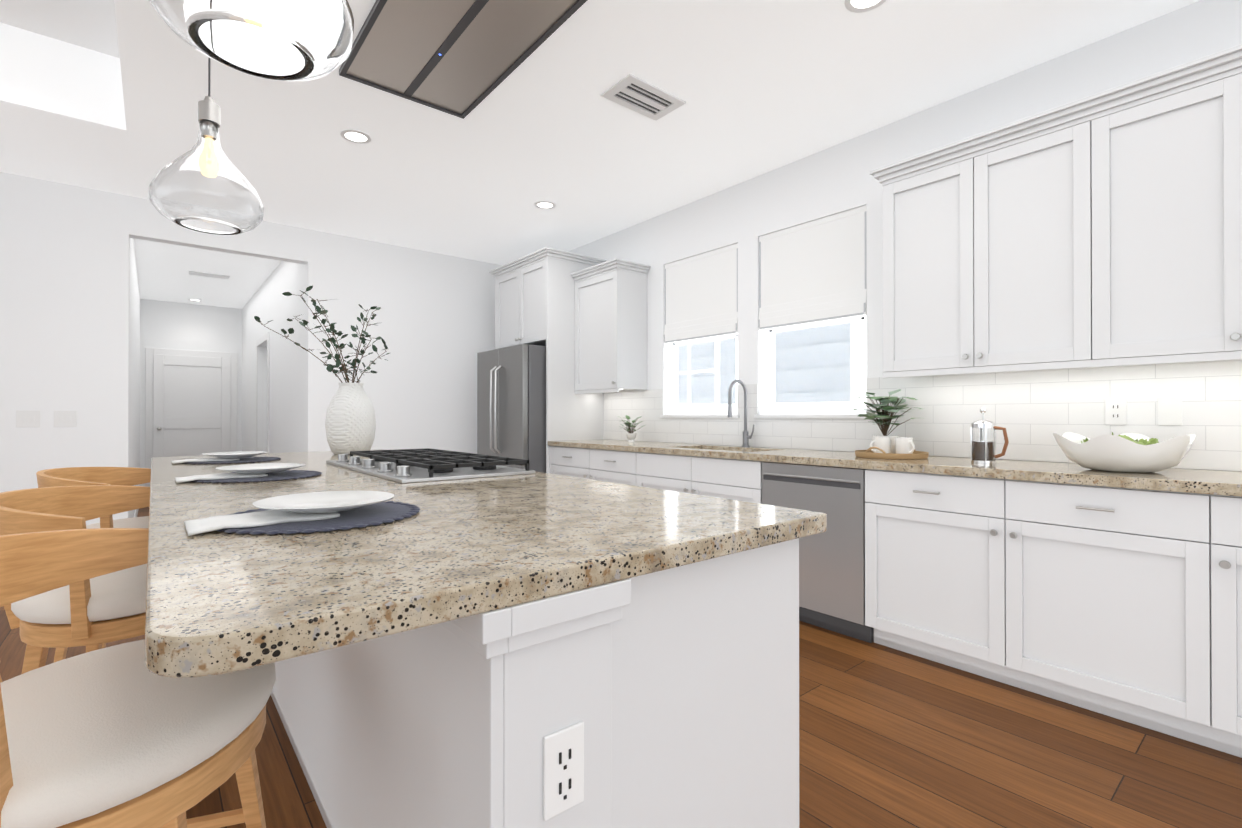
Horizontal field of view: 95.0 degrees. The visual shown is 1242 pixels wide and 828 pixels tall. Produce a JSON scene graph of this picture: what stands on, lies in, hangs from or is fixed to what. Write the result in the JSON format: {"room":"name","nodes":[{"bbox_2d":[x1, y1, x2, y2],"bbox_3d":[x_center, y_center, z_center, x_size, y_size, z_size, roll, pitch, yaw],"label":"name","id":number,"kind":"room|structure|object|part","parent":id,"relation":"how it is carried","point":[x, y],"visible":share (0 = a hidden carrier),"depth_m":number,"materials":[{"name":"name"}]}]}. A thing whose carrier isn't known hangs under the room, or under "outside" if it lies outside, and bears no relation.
{"room":"kitchen","nodes":[
{"label":"kitchen","id":0,"kind":"room"},
{"bbox_2d":[0,0,119,57],"bbox_3d":[-3.780,-2.184,-0.552,6.500,0.100,5.280,0,0,-39],"label":"skylight","id":1,"kind":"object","parent":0,"point":[90,24],"depth_m":3.07,"materials":[{"name":"white paint"}]},
{"bbox_2d":[129,238,140,517],"bbox_3d":[-5.526,-0.261,6.395,0.120,2.850,5.000,0,0,-39],"label":"wall","id":2,"kind":"structure","parent":0,"point":[134,294],"depth_m":5.81,"materials":[{"name":"white paint"}]},
{"bbox_2d":[141,299,240,485],"bbox_3d":[-6.543,-0.251,8.718,1.200,2.850,0.120,0,0,-39],"label":"wall","id":3,"kind":"structure","parent":0,"point":[173,325],"depth_m":8.63,"materials":[{"name":"white paint"}]},
{"bbox_2d":[145,348,237,486],"bbox_3d":[-6.500,0.103,8.649,1.120,2.140,0.035,0,0,-39],"label":"hall door","id":4,"kind":"structure","parent":3,"relation":"in","point":[190,402],"depth_m":8.61,"materials":[{"name":"white paint"}]},
{"bbox_2d":[0,172,502,524],"bbox_3d":[-4.977,-0.273,3.532,9.850,2.850,0.120,0,0,-39],"label":"wall","id":5,"kind":"structure","parent":0,"point":[64,297],"depth_m":4.44,"materials":[{"name":"white paint"}]},
{"bbox_2d":[16,410,39,426],"bbox_3d":[-4.229,0.035,4.062,0.120,0.120,0.009,0,0,-39],"label":"switch plate","id":6,"kind":"object","parent":5,"relation":"attached to","point":[27,418],"visible":1,"depth_m":4.06,"materials":[{"name":"white plastic"}]},
{"bbox_2d":[54,411,76,426],"bbox_3d":[-4.083,0.035,4.183,0.120,0.120,0.009,0,0,-39],"label":"switch plate","id":7,"kind":"object","parent":5,"relation":"attached to","point":[65,418],"visible":1,"depth_m":4.18,"materials":[{"name":"white plastic"}]},
{"bbox_2d":[241,261,305,452],"bbox_3d":[-4.468,-0.257,7.266,0.140,2.850,5.000,0,0,-39],"label":"wall","id":8,"kind":"structure","parent":0,"point":[287,359],"depth_m":6.52,"materials":[{"name":"white paint"}]},
{"bbox_2d":[256,332,269,452],"bbox_3d":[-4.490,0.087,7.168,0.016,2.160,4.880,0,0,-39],"label":"door frame","id":9,"kind":"structure","parent":8,"relation":"attached to","point":[264,338],"depth_m":6.94,"materials":[{"name":"white paint"}]},
{"bbox_2d":[0,0,1199,308],"bbox_3d":[-3.134,-1.901,1.494,10.100,0.450,15.620,0,0,-39],"label":"ceiling","id":10,"kind":"structure","parent":0,"point":[760,86],"depth_m":3.19,"materials":[{"name":"white paint"}]},
{"bbox_2d":[148,57,263,234],"bbox_3d":[-1.387,-1.166,1.918,0.316,1.075,0.316,0,0,-39],"label":"pendant light","id":11,"kind":"object","parent":10,"relation":"hanging from","point":[203,184],"visible":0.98,"depth_m":1.84,"materials":[{"name":"clear glass"}]},
{"bbox_3d":[-1.387,-0.809,1.917,0.316,0.361,0.316,0,0,-39],"label":"glass","id":12,"kind":"part","parent":11,"relation":"part of","materials":[{"name":"clear glass"}]},
{"bbox_3d":[-1.387,-1.372,1.919,0.006,0.615,0.005,0,0,-39],"label":"cord","id":13,"kind":"part","parent":11,"relation":"part of","materials":[{"name":"grey plastic"}]},
{"bbox_2d":[188,271,229,279],"bbox_3d":[-4.981,-1.678,6.888,0.400,0.009,0.200,0,0,-39],"label":"ceiling vent","id":14,"kind":"object","parent":10,"relation":"in","point":[195,273],"visible":1,"depth_m":6.88,"materials":[{"name":"white metal"}]},
{"bbox_2d":[148,0,353,80],"bbox_3d":[-0.639,-1.170,0.993,0.316,1.075,0.316,0,0,-39],"label":"pendant light","id":15,"kind":"object","parent":10,"relation":"hanging from","point":[295,40],"visible":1,"depth_m":1.00,"materials":[{"name":"clear glass"}]},
{"bbox_2d":[340,129,371,143],"bbox_3d":[-1.619,-1.693,3.477,0.176,0.007,0.176,0,0,-39],"label":"recessed light","id":16,"kind":"object","parent":10,"relation":"in","point":[355,136],"visible":1,"depth_m":3.48,"materials":[{"name":"white paint"}]},
{"bbox_2d":[534,201,555,208],"bbox_3d":[-0.614,-1.689,4.601,0.176,0.007,0.176,0,0,-39],"label":"recessed light","id":17,"kind":"object","parent":10,"relation":"in","point":[544,204],"visible":1,"depth_m":4.60,"materials":[{"name":"white paint"}]},
{"bbox_2d":[601,73,685,120],"bbox_3d":[0.124,-1.693,3.059,0.400,0.011,0.240,0,0,-39],"label":"ceiling vent","id":18,"kind":"object","parent":10,"relation":"in","point":[621,85],"depth_m":3.05,"materials":[{"name":"white metal"}]},
{"bbox_3d":[0.124,-1.698,3.059,0.300,0.002,0.150,0,0,-39],"label":"dark ceiling air vent","id":19,"kind":"part","parent":18,"relation":"part of","materials":[{"name":"white metal"}]},
{"bbox_2d":[844,0,886,12],"bbox_3d":[1.004,-1.698,2.320,0.176,0.007,0.176,0,0,-39],"label":"recessed light","id":20,"kind":"object","parent":10,"relation":"in","point":[858,6],"visible":1,"depth_m":2.36,"materials":[{"name":"white paint"}]},
{"bbox_2d":[0,507,1241,827],"bbox_3d":[-3.286,1.195,1.667,10.100,0.100,16.100,0,0,-39],"label":"floor","id":21,"kind":"structure","parent":0,"point":[894,739],"depth_m":1.89,"materials":[{"name":"brown wood"}]},
{"bbox_2d":[0,485,149,673],"bbox_3d":[-1.615,0.693,1.825,0.568,0.909,0.690,0,0,-22],"label":"stool","id":22,"kind":"object","parent":21,"relation":"on","point":[93,614],"visible":0.5,"depth_m":1.60,"materials":[{"name":"brown wood"}]},
{"bbox_3d":[-1.586,0.538,1.838,0.505,0.089,0.618,0,0,-22],"label":"seat","id":23,"kind":"part","parent":22,"relation":"part of","materials":[{"name":"white fabric"}]},
{"bbox_2d":[36,467,150,662],"bbox_3d":[-2.237,0.696,2.581,0.568,0.909,0.690,0,0,-24],"label":"stool","id":24,"kind":"object","parent":21,"relation":"on","point":[87,476],"visible":0.15,"depth_m":2.62,"materials":[{"name":"brown wood"}]},
{"bbox_3d":[-2.208,0.541,2.595,0.505,0.089,0.618,0,0,-24],"label":"seat","id":25,"kind":"part","parent":24,"relation":"part of","materials":[{"name":"white fabric"}]},
{"bbox_2d":[0,528,275,827],"bbox_3d":[-0.955,0.690,1.024,0.568,0.909,0.690,0,0,-19],"label":"stool","id":26,"kind":"object","parent":21,"relation":"on","point":[119,736],"visible":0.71,"depth_m":0.95,"materials":[{"name":"white fabric"}]},
{"bbox_3d":[-0.925,0.535,1.035,0.505,0.089,0.618,0,0,-19],"label":"seat","id":27,"kind":"part","parent":26,"relation":"part of","materials":[{"name":"white fabric"}]},
{"bbox_2d":[477,344,545,472],"bbox_3d":[-0.843,0.278,5.519,0.896,1.765,0.900,0,0,-39],"label":"fridge","id":28,"kind":"object","parent":21,"relation":"on","point":[511,401],"visible":0.25,"depth_m":5.07,"materials":[{"name":"grey metal"}]},
{"bbox_2d":[271,528,826,827],"bbox_3d":[-0.891,0.707,2.226,0.790,0.880,3.202,0,0,-39],"label":"kitchen island","id":29,"kind":"object","parent":21,"relation":"on","point":[479,640],"depth_m":1.02,"materials":[{"name":"paint"}]},
{"bbox_2d":[145,449,826,677],"bbox_3d":[-1.015,0.247,2.153,1.180,0.040,3.240,0,0,-39],"label":"island countertop","id":30,"kind":"structure","parent":29,"relation":"on","point":[217,602],"depth_m":0.95,"materials":[{"name":"beige stone"}]},
{"bbox_2d":[172,451,280,463],"bbox_3d":[-1.911,0.210,2.776,0.439,0.038,0.404,0,0,-39],"label":"place setting","id":31,"kind":"object","parent":30,"relation":"on","point":[235,457],"visible":1,"depth_m":2.72,"materials":[{"name":"blue"}]},
{"bbox_3d":[-1.891,0.201,2.793,0.274,0.020,0.274,0,0,-39],"label":"plate","id":32,"kind":"part","parent":31,"relation":"part of","materials":[{"name":"white ceramic"}]},
{"bbox_2d":[175,463,321,482],"bbox_3d":[-1.315,0.207,2.036,0.439,0.038,0.404,0,0,-39],"label":"place setting","id":33,"kind":"object","parent":30,"relation":"on","point":[262,472],"visible":1,"depth_m":1.98,"materials":[{"name":"blue"}]},
{"bbox_3d":[-1.295,0.198,2.053,0.274,0.020,0.274,0,0,-39],"label":"plate","id":34,"kind":"part","parent":33,"relation":"part of","materials":[{"name":"white ceramic"}]},
{"bbox_2d":[184,491,419,535],"bbox_3d":[-0.662,0.203,1.227,0.439,0.038,0.404,0,0,-39],"label":"place setting","id":35,"kind":"object","parent":30,"relation":"on","point":[324,511],"visible":1,"depth_m":1.18,"materials":[{"name":"blue"}]},
{"bbox_3d":[-0.642,0.194,1.243,0.274,0.020,0.274,0,0,-39],"label":"plate","id":36,"kind":"part","parent":35,"relation":"part of","materials":[{"name":"white ceramic"}]},
{"bbox_2d":[254,286,389,453],"bbox_3d":[-1.681,-0.220,3.243,0.679,0.902,0.829,0,0,-39],"label":"vase","id":37,"kind":"object","parent":30,"relation":"on","point":[350,423],"visible":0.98,"depth_m":3.24,"materials":[{"name":"white ceramic"}]},
{"bbox_2d":[326,448,534,482],"bbox_3d":[-0.852,0.202,2.411,0.500,0.052,1.050,0,0,-39],"label":"cooktop","id":38,"kind":"object","parent":30,"relation":"in","point":[427,464],"depth_m":2.16,"materials":[{"name":"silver metal"}]},
{"bbox_2d":[543,721,583,820],"bbox_3d":[-0.084,0.526,0.842,0.070,0.120,0.008,0,0,-39],"label":"outlet","id":39,"kind":"object","parent":29,"relation":"attached to","point":[563,741],"depth_m":0.84,"materials":[{"name":"white plastic"}]},
{"bbox_2d":[549,448,580,477],"bbox_3d":[-0.191,0.718,4.980,0.607,0.880,0.659,0,0,-39],"label":"base cabinet","id":40,"kind":"object","parent":21,"relation":"on","point":[562,461],"depth_m":4.85,"materials":[{"name":"white paint"}]},
{"bbox_2d":[581,448,628,484],"bbox_3d":[0.162,0.717,4.551,0.607,0.880,0.688,0,0,-39],"label":"base cabinet","id":41,"kind":"object","parent":21,"relation":"on","point":[613,467],"depth_m":4.43,"materials":[{"name":"white paint"}]},
{"bbox_2d":[629,452,680,491],"bbox_3d":[0.518,0.715,4.118,0.607,0.880,0.668,0,0,-39],"label":"base cabinet","id":42,"kind":"object","parent":21,"relation":"on","point":[646,469],"depth_m":3.99,"materials":[{"name":"white paint"}]},
{"bbox_2d":[681,456,748,501],"bbox_3d":[0.848,0.713,3.716,0.607,0.880,0.609,0,0,-39],"label":"base cabinet","id":43,"kind":"object","parent":21,"relation":"on","point":[726,479],"depth_m":3.55,"materials":[{"name":"white paint"}]},
{"bbox_2d":[749,460,876,642],"bbox_3d":[1.225,0.714,3.230,0.570,0.875,0.738,0,0,-39],"label":"base cabinet","id":44,"kind":"object","parent":21,"relation":"on","point":[838,565],"depth_m":2.94,"materials":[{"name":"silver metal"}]},
{"bbox_2d":[762,462,865,624],"bbox_3d":[1.220,0.661,3.226,0.582,0.770,0.610,0,0,-39],"label":"dishwasher","id":45,"kind":"object","parent":44,"relation":"in","point":[832,562],"depth_m":2.95,"materials":[{"name":"silver metal"}]},
{"bbox_2d":[877,472,984,676],"bbox_3d":[1.645,0.709,2.748,0.607,0.880,0.659,0,0,-39],"label":"base cabinet","id":46,"kind":"object","parent":21,"relation":"on","point":[931,529],"depth_m":2.58,"materials":[{"name":"white paint"}]},
{"bbox_2d":[985,480,1180,738],"bbox_3d":[2.004,0.707,2.311,0.607,0.880,0.708,0,0,-39],"label":"base cabinet","id":47,"kind":"object","parent":21,"relation":"on","point":[1081,582],"depth_m":2.15,"materials":[{"name":"white paint"}]},
{"bbox_2d":[546,440,1241,495],"bbox_3d":[1.425,0.250,3.002,0.627,0.040,5.770,0,0,-39],"label":"countertop","id":48,"kind":"structure","parent":47,"relation":"on","point":[1198,482],"depth_m":2.53,"materials":[{"name":"beige stone"}]},
{"bbox_2d":[618,415,644,441],"bbox_3d":[0.098,0.123,4.798,0.238,0.228,0.248,0,0,-39],"label":"plant","id":49,"kind":"object","parent":48,"relation":"on","point":[631,436],"visible":1,"depth_m":4.78,"materials":[{"name":"green plant"}]},
{"bbox_3d":[0.087,0.200,4.795,0.090,0.075,0.090,0,0,-39],"label":"pot","id":50,"kind":"part","parent":49,"relation":"part of","materials":[{"name":"white ceramic"}]},
{"bbox_2d":[728,380,754,447],"bbox_3d":[0.836,-0.004,3.973,0.215,0.476,0.099,0,0,-39],"label":"faucet","id":51,"kind":"object","parent":48,"relation":"on","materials":[{"name":"silver metal"}]},
{"bbox_2d":[855,447,928,459],"bbox_3d":[1.436,0.199,3.030,0.362,0.062,0.356,0,0,-39],"label":"tray","id":52,"kind":"object","parent":48,"relation":"on","point":[868,453],"visible":0.67,"depth_m":2.89,"materials":[{"name":"brown wood"}]},
{"bbox_2d":[870,437,889,452],"bbox_3d":[1.371,0.169,3.015,0.100,0.095,0.079,0,0,24],"label":"cup","id":53,"kind":"object","parent":52,"relation":"on","point":[883,443],"depth_m":2.98,"materials":[{"name":"white ceramic"}]},
{"bbox_2d":[872,435,897,452],"bbox_3d":[1.444,0.167,3.115,0.130,0.100,0.130,0,0,-39],"label":"pot","id":54,"kind":"object","parent":52,"relation":"on","point":[892,443],"visible":0.4,"depth_m":3.06,"materials":[{"name":"white ceramic"}]},
{"bbox_2d":[864,395,910,435],"bbox_3d":[1.449,0.014,3.115,0.284,0.233,0.264,0,0,-39],"label":"stem","id":55,"kind":"object","parent":54,"relation":"in","point":[884,428],"visible":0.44,"depth_m":3.10,"materials":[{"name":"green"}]},
{"bbox_2d":[852,389,921,424],"bbox_3d":[1.440,-0.025,3.110,0.425,0.185,0.397,0,0,-39],"label":"leaves","id":56,"kind":"object","parent":55,"relation":"attached to","point":[867,416],"visible":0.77,"depth_m":3.07,"materials":[{"name":"green plant"}]},
{"bbox_2d":[895,437,914,453],"bbox_3d":[1.470,0.169,2.935,0.099,0.095,0.080,0,0,42],"label":"cup","id":57,"kind":"object","parent":52,"relation":"on","point":[904,445],"depth_m":2.91,"materials":[{"name":"white ceramic"}]},
{"bbox_2d":[970,407,1008,463],"bbox_3d":[1.708,0.099,2.637,0.100,0.259,0.153,0,0,-39],"label":"press","id":58,"kind":"object","parent":48,"relation":"on","point":[983,441],"visible":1,"depth_m":2.62,"materials":[{"name":"clear glass"}]},
{"bbox_3d":[1.691,0.099,2.658,0.100,0.259,0.100,0,0,-39],"label":"frame","id":59,"kind":"part","parent":58,"relation":"part of","materials":[{"name":"silver metal"}]},
{"bbox_3d":[1.691,0.135,2.658,0.092,0.163,0.092,0,0,-39],"label":"glass","id":60,"kind":"part","parent":58,"relation":"part of","materials":[{"name":"clear glass"}]},
{"bbox_3d":[1.738,0.130,2.600,0.016,0.150,0.058,0,0,-39],"label":"handle","id":61,"kind":"part","parent":58,"relation":"part of","materials":[{"name":"orange wood"}]},
{"bbox_2d":[1053,432,1195,472],"bbox_3d":[2.002,0.148,2.279,0.449,0.157,0.407,0,0,-39],"label":"bowl","id":62,"kind":"object","parent":48,"relation":"on","point":[1131,452],"visible":1,"depth_m":2.16,"materials":[{"name":"white ceramic"}]},
{"bbox_2d":[1177,492,1241,757],"bbox_3d":[2.395,0.705,1.836,0.607,0.880,0.758,0,0,-39],"label":"base cabinet","id":63,"kind":"object","parent":21,"relation":"on","point":[1209,528],"depth_m":1.90,"materials":[{"name":"white paint"}]},
{"bbox_2d":[568,0,1241,471],"bbox_3d":[2.220,-0.276,2.654,0.150,2.850,10.620,0,0,-39],"label":"wall","id":64,"kind":"structure","parent":0,"point":[832,180],"depth_m":3.43,"materials":[{"name":"white paint"}]},
{"bbox_2d":[494,268,556,355],"bbox_3d":[-0.858,-1.028,5.782,0.627,0.740,0.534,0,0,-39],"label":"upper cabinet","id":65,"kind":"object","parent":64,"relation":"attached to","point":[503,280],"depth_m":5.68,"materials":[{"name":"white paint"}]},
{"bbox_2d":[513,256,600,351],"bbox_3d":[-0.593,-1.030,5.460,0.627,0.740,0.534,0,0,-39],"label":"upper cabinet","id":66,"kind":"object","parent":64,"relation":"attached to","point":[543,286],"depth_m":5.17,"materials":[{"name":"white paint"}]},
{"bbox_2d":[573,264,647,391],"bbox_3d":[-0.099,-0.716,5.086,0.337,1.010,0.620,0,0,-39],"label":"upper cabinet","id":67,"kind":"object","parent":64,"relation":"attached to","point":[610,304],"depth_m":4.90,"materials":[{"name":"white paint"}]},
{"bbox_2d":[660,333,738,417],"bbox_3d":[0.647,-0.616,4.528,0.140,1.295,0.830,0,0,-39],"label":"window","id":68,"kind":"structure","parent":64,"relation":"in","point":[703,374],"depth_m":4.56,"materials":[{"name":"white glass"}]},
{"bbox_3d":[0.678,-0.628,4.553,0.004,1.180,0.700,0,0,-39],"label":"glass","id":69,"kind":"part","parent":68,"relation":"part of","materials":[{"name":"glass"}]},
{"bbox_2d":[664,243,737,342],"bbox_3d":[0.624,-0.930,4.510,0.044,0.663,0.778,0,0,-39],"label":"window blind","id":70,"kind":"object","parent":64,"relation":"attached to","point":[701,295],"visible":0.92,"depth_m":4.47,"materials":[{"name":"white fabric"}]},
{"bbox_2d":[754,315,866,417],"bbox_3d":[1.266,-0.619,3.775,0.140,1.295,0.840,0,0,-39],"label":"window","id":71,"kind":"structure","parent":64,"relation":"in","point":[815,369],"depth_m":3.78,"materials":[{"name":"white glass"}]},
{"bbox_3d":[1.297,-0.632,3.800,0.004,1.180,0.710,0,0,-39],"label":"glass","id":72,"kind":"part","parent":71,"relation":"part of","materials":[{"name":"glass"}]},
{"bbox_2d":[758,205,866,329],"bbox_3d":[1.243,-0.933,3.757,0.044,0.663,0.788,0,0,-39],"label":"window blind","id":73,"kind":"object","parent":64,"relation":"attached to","point":[813,271],"visible":0.92,"depth_m":3.71,"materials":[{"name":"white fabric"}]},
{"bbox_2d":[604,360,1241,470],"bbox_3d":[1.668,0.006,3.201,0.006,0.446,5.768,0,0,-39],"label":"tile backsplash","id":74,"kind":"structure","parent":64,"relation":"attached to","point":[1031,412],"depth_m":2.85,"materials":[{"name":"white tile"}]},
{"bbox_2d":[1105,398,1126,424],"bbox_3d":[2.205,-0.012,2.537,0.008,0.120,0.075,0,0,-39],"label":"outlet","id":75,"kind":"object","parent":74,"relation":"attached to","point":[1115,411],"visible":1,"depth_m":2.54,"materials":[{"name":"white plastic"}]},
{"bbox_2d":[1158,397,1181,424],"bbox_3d":[2.317,-0.012,2.402,0.006,0.120,0.075,0,0,-39],"label":"outlet","id":76,"kind":"object","parent":74,"relation":"attached to","point":[1169,410],"visible":1,"depth_m":2.40,"materials":[{"name":"white plastic"}]},
{"bbox_2d":[879,156,976,376],"bbox_3d":[1.672,-0.725,2.934,0.337,1.010,0.494,0,0,-39],"label":"upper cabinet","id":77,"kind":"object","parent":64,"relation":"attached to","point":[920,204],"depth_m":2.88,"materials":[{"name":"white paint"}]},
{"bbox_2d":[953,116,1072,372],"bbox_3d":[1.929,-0.726,2.621,0.337,1.010,0.553,0,0,-39],"label":"upper cabinet","id":78,"kind":"object","parent":64,"relation":"attached to","point":[1013,192],"depth_m":2.56,"materials":[{"name":"white paint"}]},
{"bbox_2d":[1069,68,1226,367],"bbox_3d":[2.206,-0.728,2.285,0.337,1.010,0.553,0,0,-39],"label":"upper cabinet","id":79,"kind":"object","parent":64,"relation":"attached to","point":[1101,230],"depth_m":2.22,"materials":[{"name":"white paint"}]},
{"bbox_2d":[1217,60,1241,359],"bbox_3d":[2.482,-0.729,1.949,0.337,1.010,0.553,0,0,-39],"label":"upper cabinet","id":80,"kind":"object","parent":64,"relation":"attached to","point":[1229,78],"depth_m":2.04,"materials":[{"name":"white paint"}]}
]}

